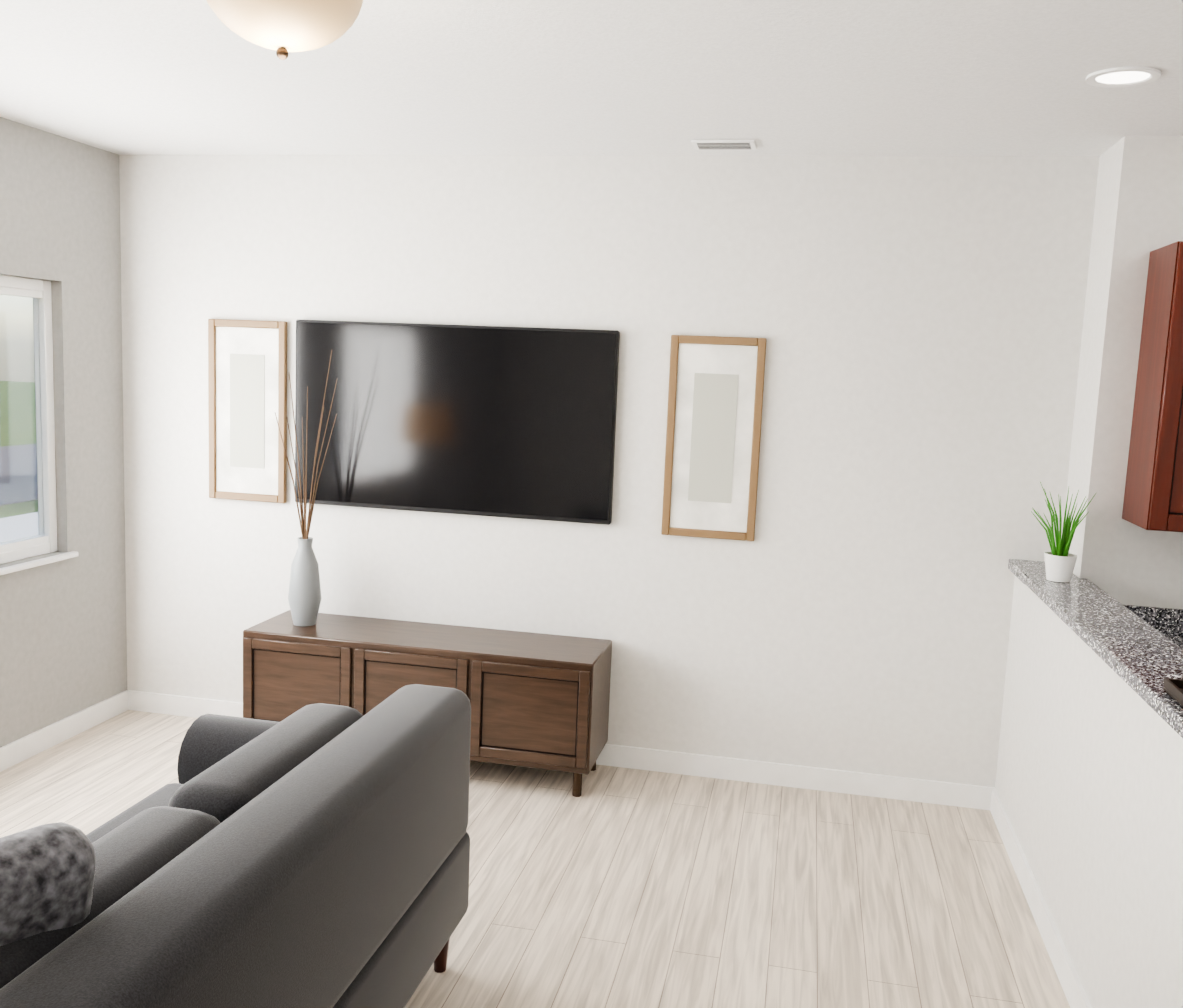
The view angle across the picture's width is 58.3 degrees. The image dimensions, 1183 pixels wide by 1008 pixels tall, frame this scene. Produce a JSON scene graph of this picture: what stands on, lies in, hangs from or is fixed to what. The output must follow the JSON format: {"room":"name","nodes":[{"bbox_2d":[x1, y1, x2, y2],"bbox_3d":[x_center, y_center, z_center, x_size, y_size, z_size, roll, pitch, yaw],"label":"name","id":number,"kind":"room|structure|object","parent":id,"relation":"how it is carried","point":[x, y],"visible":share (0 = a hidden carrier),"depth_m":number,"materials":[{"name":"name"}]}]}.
{"room":"living room","nodes":[
{"label":"living room","id":0,"kind":"room"},
{"bbox_2d":[0,710,1069,1007],"bbox_3d":[0.619,1.710,1.450,7.800,0.060,6.950,4,7,11],"label":"floor","id":1,"kind":"structure","parent":0,"point":[610,886],"depth_m":3.79,"materials":[{"name":"beige wood"}]},
{"bbox_2d":[0,684,470,1007],"bbox_3d":[-0.979,0.983,2.361,0.880,1.016,1.930,4,7,11],"label":"sofa","id":2,"kind":"object","parent":1,"relation":"on","point":[317,855],"visible":1,"depth_m":2.19,"materials":[{"name":"grey fabric"}]},
{"bbox_2d":[243,610,611,796],"bbox_3d":[-0.745,0.889,4.808,1.600,0.600,0.445,4,7,11],"label":"media console","id":3,"kind":"object","parent":1,"relation":"on","point":[539,700],"visible":0.71,"depth_m":4.60,"materials":[{"name":"brown wood"}]},
{"bbox_2d":[275,350,336,625],"bbox_3d":[-1.276,-0.069,4.797,0.285,1.255,0.148,4,7,11],"label":"vase","id":4,"kind":"object","parent":3,"relation":"on","point":[304,597],"visible":1,"depth_m":4.80,"materials":[{"name":"grey ceramic"}]},
{"bbox_2d":[1008,241,1182,737],"bbox_3d":[1.766,0.413,2.529,0.810,2.330,3.777,4,7,11],"label":"kitchen cabinets with countertop","id":5,"kind":"object","parent":1,"relation":"on","point":[1138,650],"visible":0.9,"depth_m":2.63,"materials":[{"name":"brown wood"}]},
{"bbox_2d":[1031,482,1094,581],"bbox_3d":[1.764,0.108,3.973,0.225,0.363,0.230,4,7,11],"label":"potted plant","id":6,"kind":"object","parent":5,"relation":"on","point":[1060,560],"visible":1,"depth_m":3.96,"materials":[{"name":"green plant"}]},
{"bbox_2d":[1163,678,1182,706],"bbox_3d":[1.444,0.389,2.389,0.170,0.182,0.340,4,7,11],"label":"tray","id":7,"kind":"object","parent":5,"relation":"on","point":[1173,688],"visible":0.95,"depth_m":2.53,"materials":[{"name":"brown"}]},
{"bbox_2d":[0,117,1182,786],"bbox_3d":[0.676,0.322,1.272,7.800,2.740,6.950,4,7,11],"label":"wall","id":8,"kind":"structure","parent":0,"point":[952,355],"depth_m":4.67,"materials":[{"name":"paint"}]},
{"bbox_2d":[0,275,78,575],"bbox_3d":[-2.579,-0.294,4.138,0.140,1.255,1.500,4,7,11],"label":"window","id":9,"kind":"structure","parent":8,"relation":"in","point":[38,291],"depth_m":4.76,"materials":[{"name":"white plastic"}]},
{"bbox_2d":[0,690,127,771],"bbox_3d":[-3.036,1.382,2.192,0.014,0.100,6.620,4,7,11],"label":"baseboard","id":10,"kind":"structure","parent":8,"relation":"attached to","point":[13,753],"depth_m":4.92,"materials":[{"name":"white wood"}]},
{"bbox_2d":[208,319,286,502],"bbox_3d":[-1.645,-0.443,5.070,0.400,0.860,0.026,4,7,11],"label":"picture frame","id":11,"kind":"object","parent":8,"relation":"attached to","point":[247,380],"visible":0.98,"depth_m":5.07,"materials":[{"name":"white paper"}]},
{"bbox_2d":[295,320,619,524],"bbox_3d":[-0.644,-0.385,4.858,1.530,0.860,0.043,4,7,11],"label":"tv","id":12,"kind":"object","parent":8,"relation":"attached to","point":[508,422],"visible":0.92,"depth_m":4.83,"materials":[{"name":"black glass"}]},
{"bbox_2d":[128,690,987,809],"bbox_3d":[-0.301,1.136,4.987,4.170,0.100,0.014,4,7,11],"label":"baseboard","id":13,"kind":"structure","parent":8,"relation":"attached to","point":[672,762],"depth_m":4.77,"materials":[{"name":"white wood"}]},
{"bbox_2d":[661,335,766,540],"bbox_3d":[0.531,-0.287,4.632,0.410,0.880,0.026,4,7,11],"label":"picture frame","id":14,"kind":"object","parent":8,"relation":"attached to","point":[714,417],"visible":0.94,"depth_m":4.63,"materials":[{"name":"white paper"}]},
{"bbox_2d":[0,0,1182,155],"bbox_3d":[0.734,-1.075,1.092,7.800,0.080,6.950,4,7,11],"label":"ceiling","id":15,"kind":"structure","parent":0,"point":[676,77],"depth_m":3.39,"materials":[{"name":"paint"}]},
{"bbox_2d":[206,0,362,59],"bbox_3d":[-0.715,-1.150,2.452,0.410,0.235,0.410,4,7,11],"label":"dome light","id":16,"kind":"object","parent":15,"relation":"attached to","point":[282,28],"visible":1,"depth_m":2.39,"materials":[{"name":"beige glass"}]},
{"bbox_2d":[691,139,756,149],"bbox_3d":[0.533,-1.443,4.259,0.250,0.013,0.150,4,7,11],"label":"ceiling vent","id":17,"kind":"object","parent":15,"relation":"in","point":[724,144],"visible":1,"depth_m":4.23,"materials":[{"name":"grey metal"}]},
{"bbox_2d":[1085,66,1160,87],"bbox_3d":[1.565,-1.257,3.123,0.199,0.007,0.199,3,7,2],"label":"recessed light","id":18,"kind":"object","parent":15,"relation":"in","point":[1117,77],"visible":0.96,"depth_m":3.08,"materials":[{"name":"white"}]},
{"bbox_2d":[995,576,1182,1007],"bbox_3d":[1.466,1.019,2.707,0.170,1.058,3.700,4,7,11],"label":"wall","id":19,"kind":"structure","parent":0,"point":[1089,782],"depth_m":3.06,"materials":[{"name":"paint"}]},
{"bbox_2d":[988,787,1091,1007],"bbox_3d":[1.367,1.491,2.767,0.044,0.100,3.694,4,7,11],"label":"baseboard","id":20,"kind":"structure","parent":19,"relation":"attached to","point":[1076,996],"depth_m":3.59,"materials":[{"name":"white wood"}]},
{"label":"outside","id":21,"kind":"structure","parent":0,"visible":0},
{"bbox_2d":[0,381,38,542],"bbox_3d":[-34.227,-0.996,14.063,65.600,0.130,95.000,4,7,11],"label":"lawn","id":22,"kind":"structure","parent":21,"point":[28,460],"depth_m":19.35,"materials":[{"name":"green plant"}]}
]}

